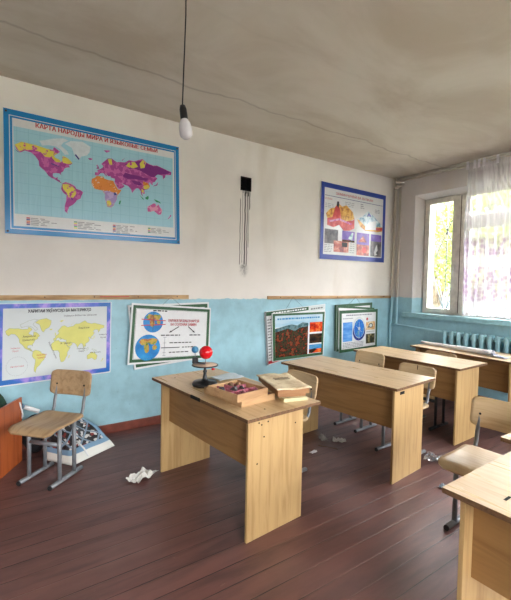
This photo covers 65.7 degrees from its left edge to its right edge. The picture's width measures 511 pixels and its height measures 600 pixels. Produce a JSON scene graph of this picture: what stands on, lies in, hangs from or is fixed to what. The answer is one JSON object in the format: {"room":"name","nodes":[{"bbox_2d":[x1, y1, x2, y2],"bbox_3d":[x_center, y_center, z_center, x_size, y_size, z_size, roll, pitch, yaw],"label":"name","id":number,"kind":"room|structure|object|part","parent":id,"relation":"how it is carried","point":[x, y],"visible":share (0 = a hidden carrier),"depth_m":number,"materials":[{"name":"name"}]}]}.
{"room":"classroom","nodes":[
{"label":"classroom","id":0,"kind":"room"},
{"bbox_2d":[0,76,394,425],"bbox_3d":[-1.290,-0.289,4.134,8.200,3.193,0.300,-1,3,-34],"label":"wall","id":1,"kind":"structure","parent":0,"point":[236,250],"depth_m":4.42,"materials":[{"name":"paint"}]},
{"bbox_2d":[0,302,110,386],"bbox_3d":[-1.804,0.382,3.610,0.948,0.717,0.014,-1,3,-34],"label":"world map","id":2,"kind":"object","parent":1,"relation":"attached to","point":[37,340],"visible":1,"depth_m":3.58,"materials":[{"name":"white"}]},
{"bbox_2d":[3,107,179,243],"bbox_3d":[-1.460,-1.094,3.777,1.593,1.044,0.012,-1,3,-34],"label":"world map","id":3,"kind":"object","parent":1,"relation":"attached to","point":[62,178],"visible":1,"depth_m":3.69,"materials":[{"name":"blue"}]},
{"bbox_2d":[22,415,160,449],"bbox_3d":[-1.227,1.270,4.065,8.200,0.085,0.022,-1,3,-34],"label":"baseboard","id":4,"kind":"structure","parent":1,"relation":"attached to","point":[120,426],"depth_m":4.02,"materials":[{"name":"brown wood"}]},
{"bbox_2d":[0,295,188,299],"bbox_3d":[-2.119,-0.019,3.376,3.370,0.042,0.034,-1,3,-34],"label":"trim","id":5,"kind":"structure","parent":1,"relation":"attached to","point":[2,297],"depth_m":3.73,"materials":[{"name":"brown wood"}]},
{"bbox_2d":[128,302,208,369],"bbox_3d":[-0.907,0.366,4.219,0.907,0.679,0.011,-1,3,-34],"label":"poster","id":6,"kind":"object","parent":1,"relation":"attached to","point":[197,304],"visible":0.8,"depth_m":4.20,"materials":[{"name":"white paper"}]},
{"bbox_2d":[127,302,210,364],"bbox_3d":[-0.895,0.317,4.203,0.928,0.702,0.033,-1,3,-34],"label":"poster","id":7,"kind":"object","parent":1,"relation":"attached to","point":[158,333],"visible":1,"depth_m":4.16,"materials":[{"name":"white paper"}]},
{"bbox_2d":[240,176,250,195],"bbox_3d":[-0.135,-1.349,4.735,0.150,0.223,0.098,-1,3,-34],"label":"junction box","id":8,"kind":"object","parent":1,"relation":"attached to","point":[245,181],"visible":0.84,"depth_m":4.76,"materials":[{"name":"black plastic"}]},
{"bbox_2d":[264,297,324,364],"bbox_3d":[0.534,0.388,5.209,1.032,0.856,0.014,-1,3,-34],"label":"poster","id":9,"kind":"object","parent":1,"relation":"attached to","point":[314,308],"visible":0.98,"depth_m":4.99,"materials":[{"name":"white paper"}]},
{"bbox_2d":[271,311,324,361],"bbox_3d":[0.576,0.465,5.208,0.920,0.612,0.018,-1,3,-34],"label":"poster","id":10,"kind":"object","parent":1,"relation":"attached to","point":[295,335],"visible":1,"depth_m":5.18,"materials":[{"name":"multicoloured paper"}]},
{"bbox_2d":[267,296,390,298],"bbox_3d":[1.159,-0.040,5.625,2.438,0.042,0.034,-1,3,-34],"label":"trim","id":11,"kind":"structure","parent":1,"relation":"attached to","point":[268,297],"depth_m":5.47,"materials":[{"name":"brown wood"}]},
{"bbox_2d":[319,181,385,262],"bbox_3d":[1.444,-1.093,5.767,1.369,1.048,0.016,-1,3,-34],"label":"poster","id":12,"kind":"object","parent":1,"relation":"attached to","point":[352,221],"visible":1,"depth_m":5.72,"materials":[{"name":"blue paper"}]},
{"bbox_2d":[334,297,371,350],"bbox_3d":[1.448,0.339,5.835,0.800,0.766,0.011,-1,3,-34],"label":"poster","id":13,"kind":"object","parent":1,"relation":"attached to","point":[369,305],"visible":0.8,"depth_m":5.72,"materials":[{"name":"white paper"}]},
{"bbox_2d":[336,305,373,351],"bbox_3d":[1.478,0.403,5.840,0.807,0.660,0.011,-1,3,-34],"label":"poster","id":14,"kind":"object","parent":1,"relation":"attached to","point":[339,308],"visible":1,"depth_m":5.63,"materials":[{"name":"white paper"}]},
{"bbox_2d":[339,309,377,352],"bbox_3d":[1.526,0.447,5.851,0.830,0.613,0.019,-1,3,-34],"label":"poster","id":15,"kind":"object","parent":1,"relation":"attached to","point":[357,328],"visible":0.98,"depth_m":5.82,"materials":[{"name":"grey paper"}]},
{"bbox_2d":[0,0,510,178],"bbox_3d":[0.910,-1.819,1.009,8.920,0.200,7.800,-1,3,-34],"label":"ceiling","id":16,"kind":"structure","parent":0,"point":[392,89],"depth_m":3.09,"materials":[{"name":"white paint"}]},
{"bbox_2d":[179,0,192,139],"bbox_3d":[-0.360,-1.317,2.065,0.072,0.937,0.069,-1,3,-34],"label":"light bulb","id":17,"kind":"object","parent":16,"relation":"hanging from","point":[185,129],"visible":1,"depth_m":2.06,"materials":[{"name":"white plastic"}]},
{"bbox_2d":[179,104,187,118],"bbox_3d":[-0.377,-0.986,2.079,0.044,0.079,0.042,-1,3,-34],"label":"socket","id":18,"kind":"object","parent":17,"relation":"attached to","point":[183,111],"depth_m":2.06,"materials":[{"name":"black plastic"}]},
{"bbox_3d":[-0.370,-1.405,2.063,0.020,0.761,0.009,1,2,-4],"label":"cord","id":19,"kind":"part","parent":17,"relation":"part of","materials":[{"name":"black plastic"}]},
{"bbox_3d":[-0.366,-0.901,2.082,0.070,0.105,0.069,-1,3,-34],"label":"bulb","id":20,"kind":"part","parent":17,"relation":"part of","materials":[{"name":"white glass"}]},
{"bbox_2d":[0,398,510,599],"bbox_3d":[0.849,1.530,1.147,8.920,0.120,7.800,-1,3,-34],"label":"floor","id":21,"kind":"structure","parent":0,"point":[178,533],"depth_m":2.42,"materials":[{"name":"brown wood"}]},
{"bbox_2d":[0,397,22,478],"bbox_3d":[-2.030,1.078,2.961,0.280,0.530,0.620,1,2,-4],"label":"base cabinet","id":22,"kind":"object","parent":21,"relation":"on","point":[11,413],"visible":0.97,"depth_m":3.09,"materials":[{"name":"orange laminate"}]},
{"bbox_3d":[-2.042,1.154,2.978,0.200,0.284,0.530,1,2,-4],"label":"box","id":23,"kind":"object","parent":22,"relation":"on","visible":0},
{"bbox_2d":[0,394,6,407],"bbox_3d":[-2.052,0.864,3.104,0.218,0.283,0.233,1,2,-4],"label":"bundle","id":24,"kind":"object","parent":23,"relation":"on","point":[2,400],"visible":0.28,"depth_m":3.11,"materials":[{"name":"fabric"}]},
{"bbox_2d":[22,414,42,452],"bbox_3d":[-1.921,1.162,3.446,0.227,0.325,0.182,-1,3,-34],"label":"bag","id":25,"kind":"object","parent":21,"relation":"on","point":[35,448],"visible":0.27,"depth_m":3.38,"materials":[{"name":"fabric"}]},
{"bbox_2d":[22,404,39,412],"bbox_3d":[-1.933,0.932,3.394,0.150,0.101,0.039,-1,3,-34],"label":"tube","id":26,"kind":"object","parent":25,"relation":"on","point":[25,407],"visible":0.84,"depth_m":3.38,"materials":[{"name":"white paper"}]},
{"bbox_2d":[8,369,91,490],"bbox_3d":[-1.548,0.966,3.013,0.374,0.772,0.495,2,2,13],"label":"chair","id":27,"kind":"object","parent":21,"relation":"on","point":[44,424],"visible":1,"depth_m":3.05,"materials":[{"name":"brown wood"}]},
{"bbox_3d":[-1.699,1.127,2.969,0.030,0.405,0.026,3,3,33],"label":"leg","id":28,"kind":"part","parent":27,"relation":"part of","materials":[{"name":"grey metal"}]},
{"bbox_3d":[-1.663,1.121,3.125,0.030,0.405,0.026,3,3,33],"label":"leg","id":29,"kind":"part","parent":27,"relation":"part of","materials":[{"name":"grey metal"}]},
{"bbox_3d":[-1.558,0.924,2.963,0.372,0.054,0.397,2,2,13],"label":"seat","id":30,"kind":"part","parent":27,"relation":"part of","materials":[{"name":"brown wood"}]},
{"bbox_3d":[-1.440,1.134,2.909,0.030,0.405,0.026,3,3,33],"label":"leg","id":31,"kind":"part","parent":27,"relation":"part of","materials":[{"name":"grey metal"}]},
{"bbox_3d":[-1.493,0.670,3.214,0.374,0.196,0.056,2,2,13],"label":"backrest","id":32,"kind":"part","parent":27,"relation":"part of","materials":[{"name":"brown wood"}]},
{"bbox_3d":[-1.404,1.128,3.065,0.030,0.405,0.026,3,3,33],"label":"leg","id":33,"kind":"part","parent":27,"relation":"part of","materials":[{"name":"grey metal"}]},
{"bbox_2d":[47,418,114,465],"bbox_3d":[-1.610,1.171,3.463,0.557,0.301,0.447,2,2,19],"label":"box","id":34,"kind":"object","parent":21,"relation":"on","point":[90,439],"visible":0.51,"depth_m":3.40,"materials":[{"name":"cardboard"}]},
{"bbox_2d":[126,467,157,482],"bbox_3d":[-0.867,1.331,3.029,0.147,0.056,0.211,2,3,27],"label":"crumpled paper","id":35,"kind":"object","parent":21,"relation":"on","point":[143,472],"visible":1,"depth_m":3.00,"materials":[{"name":"white paper"}]},
{"bbox_2d":[152,368,320,543],"bbox_3d":[-0.204,1.005,2.852,0.601,0.751,1.217,-1,3,-39],"label":"school desk","id":36,"kind":"object","parent":21,"relation":"on","point":[266,437],"visible":1,"depth_m":2.49,"materials":[{"name":"laminate"}]},
{"bbox_3d":[-0.568,0.993,3.255,0.450,0.729,0.018,-1,3,-39],"label":"panel","id":37,"kind":"part","parent":36,"relation":"part of","materials":[{"name":"laminate"}]},
{"bbox_2d":[192,346,217,387],"bbox_3d":[-0.369,0.479,2.894,0.196,0.291,0.196,-1,3,-34],"label":"tellurion","id":38,"kind":"object","parent":36,"relation":"on","point":[205,352],"visible":0.98,"depth_m":2.87,"materials":[{"name":"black plastic"}]},
{"bbox_3d":[-0.337,0.819,2.732,0.016,0.329,1.067,-1,3,-39],"label":"modesty panel","id":39,"kind":"part","parent":36,"relation":"part of","materials":[{"name":"laminate"}]},
{"bbox_2d":[211,373,243,380],"bbox_3d":[-0.235,0.611,3.157,0.240,0.013,0.170,-1,3,-41],"label":"paper sheet","id":40,"kind":"object","parent":36,"relation":"on","point":[225,376],"visible":1,"depth_m":3.17,"materials":[{"name":"white paper"}]},
{"bbox_2d":[204,387,274,407],"bbox_3d":[-0.111,0.620,2.636,0.282,0.040,0.400,-1,3,-41],"label":"wooden box","id":41,"kind":"object","parent":36,"relation":"on","point":[271,396],"visible":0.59,"depth_m":2.50,"materials":[{"name":"brown wood"}]},
{"bbox_2d":[207,379,267,402],"bbox_3d":[-0.116,0.581,2.546,0.260,0.046,0.290,-1,3,-44],"label":"tray","id":42,"kind":"object","parent":41,"relation":"on","point":[237,396],"visible":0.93,"depth_m":2.49,"materials":[{"name":"brown wood"}]},
{"bbox_3d":[0.121,1.040,2.419,0.450,0.729,0.018,-1,3,-39],"label":"panel","id":43,"kind":"part","parent":36,"relation":"part of","materials":[{"name":"laminate"}]},
{"bbox_2d":[268,389,307,401],"bbox_3d":[0.208,0.633,2.682,0.170,0.022,0.300,0,3,-20],"label":"booklet","id":44,"kind":"object","parent":36,"relation":"on","point":[295,398],"visible":0.44,"depth_m":2.55,"materials":[{"name":"yellow paper"}]},
{"bbox_2d":[262,383,305,396],"bbox_3d":[0.188,0.606,2.746,0.190,0.026,0.370,0,2,-16],"label":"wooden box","id":45,"kind":"object","parent":44,"relation":"on","point":[301,394],"visible":0.22,"depth_m":2.57,"materials":[{"name":"brown wood"}]},
{"bbox_2d":[256,372,311,394],"bbox_3d":[0.185,0.570,2.724,0.242,0.046,0.431,0,2,-18],"label":"book","id":46,"kind":"object","parent":45,"relation":"on","point":[283,383],"visible":1,"depth_m":2.64,"materials":[{"name":"beige paper"}]},
{"bbox_2d":[287,369,317,472],"bbox_3d":[0.205,0.991,3.188,0.495,0.772,0.374,-1,3,-35],"label":"chair","id":47,"kind":"object","parent":21,"relation":"on","point":[309,379],"visible":0.18,"depth_m":3.22,"materials":[{"name":"brown wood"}]},
{"bbox_3d":[0.389,0.701,3.304,0.056,0.196,0.374,-1,3,-35],"label":"backrest","id":48,"kind":"part","parent":47,"relation":"part of","materials":[{"name":"brown wood"}]},
{"bbox_2d":[319,433,327,440],"bbox_3d":[0.657,1.325,3.833,0.069,0.055,0.084,0,2,-13],"label":"paper scrap","id":49,"kind":"object","parent":21,"relation":"on","point":[321,436],"visible":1,"depth_m":3.82,"materials":[{"name":"white paper"}]},
{"bbox_2d":[332,437,345,442],"bbox_3d":[0.804,1.334,3.788,0.137,0.048,0.066,1,2,0],"label":"paper scrap","id":50,"kind":"object","parent":21,"relation":"on","point":[341,440],"visible":1,"depth_m":3.78,"materials":[{"name":"white paper"}]},
{"bbox_2d":[281,356,434,484],"bbox_3d":[0.862,0.996,3.568,0.590,0.750,1.225,-1,3,-40],"label":"school desk","id":51,"kind":"object","parent":21,"relation":"on","point":[390,398],"visible":0.83,"depth_m":3.23,"materials":[{"name":"laminate"}]},
{"bbox_3d":[0.484,0.982,3.978,0.440,0.729,0.018,-1,3,-40],"label":"panel","id":52,"kind":"part","parent":51,"relation":"part of","materials":[{"name":"laminate"}]},
{"bbox_3d":[0.733,0.808,3.450,0.016,0.329,1.095,-1,3,-40],"label":"modesty panel","id":53,"kind":"part","parent":51,"relation":"part of","materials":[{"name":"laminate"}]},
{"bbox_3d":[1.201,1.030,3.128,0.440,0.729,0.018,-1,3,-40],"label":"panel","id":54,"kind":"part","parent":51,"relation":"part of","materials":[{"name":"laminate"}]},
{"bbox_2d":[333,350,384,432],"bbox_3d":[1.084,0.963,4.240,0.495,0.772,0.374,-1,3,-38],"label":"chair","id":55,"kind":"object","parent":21,"relation":"on","point":[364,357],"visible":0.36,"depth_m":4.32,"materials":[{"name":"brown wood"}]},
{"bbox_3d":[1.261,0.673,4.364,0.056,0.196,0.374,-1,3,-38],"label":"backrest","id":56,"kind":"part","parent":55,"relation":"part of","materials":[{"name":"brown wood"}]},
{"bbox_2d":[374,362,435,453],"bbox_3d":[1.328,0.995,3.583,0.495,0.772,0.374,-1,3,-36],"label":"chair","id":57,"kind":"object","parent":21,"relation":"on","point":[405,367],"visible":0.28,"depth_m":3.64,"materials":[{"name":"brown wood"}]},
{"bbox_3d":[1.180,1.151,3.648,0.026,0.405,0.030,0,2,-17],"label":"leg","id":58,"kind":"part","parent":57,"relation":"part of","materials":[{"name":"grey metal"}]},
{"bbox_3d":[1.510,0.705,3.702,0.056,0.196,0.374,-1,3,-36],"label":"backrest","id":59,"kind":"part","parent":57,"relation":"part of","materials":[{"name":"brown wood"}]},
{"bbox_2d":[353,346,486,445],"bbox_3d":[1.730,0.980,4.319,0.545,0.750,1.240,-1,3,-37],"label":"school desk","id":60,"kind":"object","parent":21,"relation":"on","point":[457,379],"visible":0.6,"depth_m":3.90,"materials":[{"name":"laminate"}]},
{"bbox_3d":[1.621,0.792,4.228,0.016,0.329,1.094,-1,3,-37],"label":"modesty panel","id":61,"kind":"part","parent":60,"relation":"part of","materials":[{"name":"laminate"}]},
{"bbox_3d":[2.065,1.015,3.876,0.435,0.729,0.018,-1,3,-37],"label":"panel","id":62,"kind":"part","parent":60,"relation":"part of","materials":[{"name":"laminate"}]},
{"bbox_2d":[422,350,456,430],"bbox_3d":[1.897,0.974,4.337,0.495,0.772,0.374,-1,3,-36],"label":"chair","id":63,"kind":"object","parent":21,"relation":"on","point":[443,422],"visible":0.08,"depth_m":4.27,"materials":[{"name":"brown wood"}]},
{"bbox_3d":[1.907,1.142,4.187,0.030,0.405,0.026,3,3,34],"label":"leg","id":64,"kind":"part","parent":63,"relation":"part of","materials":[{"name":"black metal"}]},
{"bbox_3d":[2.079,0.684,4.455,0.056,0.196,0.374,-1,3,-36],"label":"backrest","id":65,"kind":"part","parent":63,"relation":"part of","materials":[{"name":"brown wood"}]},
{"bbox_3d":[2.035,1.140,4.282,0.026,0.405,0.030,0,2,-17],"label":"leg","id":66,"kind":"part","parent":63,"relation":"part of","materials":[{"name":"black metal"}]},
{"bbox_2d":[410,343,510,402],"bbox_3d":[2.525,0.980,4.688,0.540,0.750,1.250,0,3,-30],"label":"school desk","id":67,"kind":"object","parent":21,"relation":"on","point":[496,375],"visible":0.32,"depth_m":4.32,"materials":[{"name":"laminate"}]},
{"bbox_3d":[2.230,0.965,5.171,0.440,0.729,0.018,0,3,-30],"label":"panel","id":68,"kind":"part","parent":67,"relation":"part of","materials":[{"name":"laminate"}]},
{"bbox_2d":[421,341,507,358],"bbox_3d":[2.437,0.568,4.715,0.130,0.061,1.150,0,3,-24],"label":"poster","id":69,"kind":"object","parent":67,"relation":"on","point":[468,349],"visible":1,"depth_m":4.60,"materials":[{"name":"white paper"}]},
{"bbox_3d":[2.393,0.791,4.600,0.016,0.329,1.114,0,3,-30],"label":"modesty panel","id":70,"kind":"part","parent":67,"relation":"part of","materials":[{"name":"laminate"}]},
{"bbox_3d":[2.802,1.015,4.195,0.440,0.729,0.018,0,3,-30],"label":"panel","id":71,"kind":"part","parent":67,"relation":"part of","materials":[{"name":"laminate"}]},
{"bbox_2d":[438,396,510,530],"bbox_3d":[1.411,1.043,2.435,0.495,0.772,0.374,-1,3,-37],"label":"chair","id":72,"kind":"object","parent":21,"relation":"on","point":[494,414],"visible":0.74,"depth_m":2.54,"materials":[{"name":"brown wood"}]},
{"bbox_3d":[1.262,1.200,2.497,0.030,0.405,0.026,3,3,33],"label":"leg","id":73,"kind":"part","parent":72,"relation":"part of","materials":[{"name":"grey metal"}]},
{"bbox_3d":[1.373,1.000,2.403,0.397,0.054,0.372,-1,3,-37],"label":"seat","id":74,"kind":"part","parent":72,"relation":"part of","materials":[{"name":"brown wood"}]},
{"bbox_3d":[1.590,0.753,2.556,0.056,0.196,0.374,-1,3,-37],"label":"backrest","id":75,"kind":"part","parent":72,"relation":"part of","materials":[{"name":"brown wood"}]},
{"bbox_2d":[442,452,510,599],"bbox_3d":[1.292,1.101,1.179,0.600,0.751,1.220,-1,3,-35],"label":"school desk","id":76,"kind":"object","parent":21,"relation":"on","point":[484,493],"visible":1,"depth_m":1.47,"materials":[{"name":"laminate"}]},
{"bbox_3d":[0.966,1.088,1.623,0.500,0.729,0.018,-1,3,-35],"label":"panel","id":77,"kind":"part","parent":76,"relation":"part of","materials":[{"name":"laminate"}]},
{"bbox_3d":[1.142,0.914,1.063,0.016,0.329,1.084,-1,3,-35],"label":"modesty panel","id":78,"kind":"part","parent":76,"relation":"part of","materials":[{"name":"laminate"}]},
{"bbox_2d":[500,433,510,443],"bbox_3d":[1.804,1.091,1.670,0.550,0.750,1.220,-1,3,-35],"label":"school desk","id":79,"kind":"object","parent":21,"relation":"on","point":[506,438],"visible":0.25,"depth_m":1.99,"materials":[{"name":"laminate"}]},
{"bbox_2d":[391,154,510,401],"bbox_3d":[4.385,-0.160,3.482,0.420,3.193,7.200,-1,3,-34],"label":"wall","id":80,"kind":"structure","parent":0,"point":[415,192],"depth_m":5.99,"materials":[{"name":"paint"}]},
{"bbox_2d":[388,177,442,346],"bbox_3d":[2.396,-0.295,5.887,0.044,3.193,0.925,0,3,-33],"label":"pipe","id":81,"kind":"object","parent":80,"relation":"attached to","point":[400,186],"depth_m":6.18,"materials":[{"name":"grey metal"}]},
{"bbox_2d":[433,202,452,308],"bbox_3d":[2.894,-0.678,6.108,0.024,1.616,0.277,-1,3,-34],"label":"window grille","id":82,"kind":"object","parent":80,"relation":"in","point":[447,229],"depth_m":6.07,"materials":[{"name":"white metal"}]},
{"bbox_2d":[396,155,510,183],"bbox_3d":[3.741,-1.683,3.872,0.170,0.044,5.425,-1,3,-34],"label":"curtain rod","id":83,"kind":"object","parent":80,"relation":"attached to","point":[494,159],"visible":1,"depth_m":5.52,"materials":[{"name":"grey metal"}]},
{"bbox_2d":[463,154,510,317],"bbox_3d":[2.999,-0.772,4.835,0.103,1.995,0.940,-1,3,-34],"label":"curtain","id":84,"kind":"object","parent":83,"relation":"hanging from","point":[490,284],"visible":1,"depth_m":4.96,"materials":[{"name":"white fabric"}]},
{"bbox_2d":[397,151,510,179],"bbox_3d":[3.870,-1.756,3.802,0.034,0.044,5.850,-1,3,-34],"label":"trim","id":85,"kind":"structure","parent":80,"relation":"attached to","point":[509,152],"depth_m":5.48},
{"bbox_2d":[401,312,510,326],"bbox_3d":[3.043,0.276,5.122,0.225,0.069,2.500,-1,3,-34],"label":"windowsill","id":86,"kind":"structure","parent":80,"relation":"attached to","point":[468,319],"depth_m":5.36,"materials":[{"name":"blue paint"}]},
{"bbox_2d":[422,185,510,318],"bbox_3d":[3.205,-0.611,5.155,0.146,1.706,2.170,-1,3,-34],"label":"window","id":87,"kind":"structure","parent":80,"relation":"in","point":[463,220],"depth_m":5.55,"materials":[{"name":"paint"}]},
{"bbox_3d":[2.716,-0.647,5.811,0.050,1.682,0.497,-1,3,-34],"label":"sash","id":88,"kind":"part","parent":87,"relation":"part of","materials":[{"name":"paint"}]},
{"bbox_3d":[3.352,-0.376,4.891,0.046,1.239,1.525,-1,3,-34],"label":"sash","id":89,"kind":"part","parent":87,"relation":"part of","materials":[{"name":"paint"}]},
{"bbox_3d":[3.368,-1.262,4.855,0.046,0.351,1.525,-1,3,-34],"label":"sash","id":90,"kind":"part","parent":87,"relation":"part of","materials":[{"name":"paint"}]},
{"bbox_2d":[442,330,510,353],"bbox_3d":[3.031,0.752,4.913,0.199,0.605,1.470,-1,3,-34],"label":"radiator","id":91,"kind":"object","parent":80,"relation":"attached to","point":[496,344],"visible":0.42,"depth_m":5.08,"materials":[{"name":"teal metal"}]},
{"bbox_2d":[485,192,504,212],"bbox_3d":[3.321,-1.353,5.475,0.024,0.257,0.246,-1,3,-34],"label":"window grille","id":92,"kind":"object","parent":80,"relation":"in","point":[496,192],"depth_m":5.47,"materials":[{"name":"white metal"}]},
{"label":"outside","id":93,"kind":"structure","parent":0,"visible":0},
{"bbox_2d":[432,306,510,313],"bbox_3d":[18.821,1.958,17.870,39.530,0.100,60.000,-1,3,-34],"label":"ground","id":94,"kind":"structure","parent":93,"point":[484,310],"depth_m":39.05,"materials":[{"name":"white"}]},
{"bbox_2d":[432,204,445,307],"bbox_3d":[9.143,-1.995,19.562,4.825,7.313,4.831,3,3,32],"label":"tree","id":95,"kind":"object","parent":94,"relation":"on","point":[437,204],"visible":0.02,"depth_m":19.68,"materials":[{"name":"green plant"}]},
{"bbox_2d":[433,197,474,307],"bbox_3d":[6.995,-1.356,15.146,3.528,6.323,3.692,2,2,11],"label":"tree","id":96,"kind":"object","parent":94,"relation":"on","point":[436,246],"visible":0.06,"depth_m":14.97,"materials":[{"name":"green plant"}]},
{"bbox_2d":[433,190,510,311],"bbox_3d":[5.354,-0.705,9.609,2.985,5.419,2.970,2,2,18],"label":"tree","id":97,"kind":"object","parent":94,"relation":"on","point":[484,199],"visible":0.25,"depth_m":9.48,"materials":[{"name":"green plant"}]}
]}

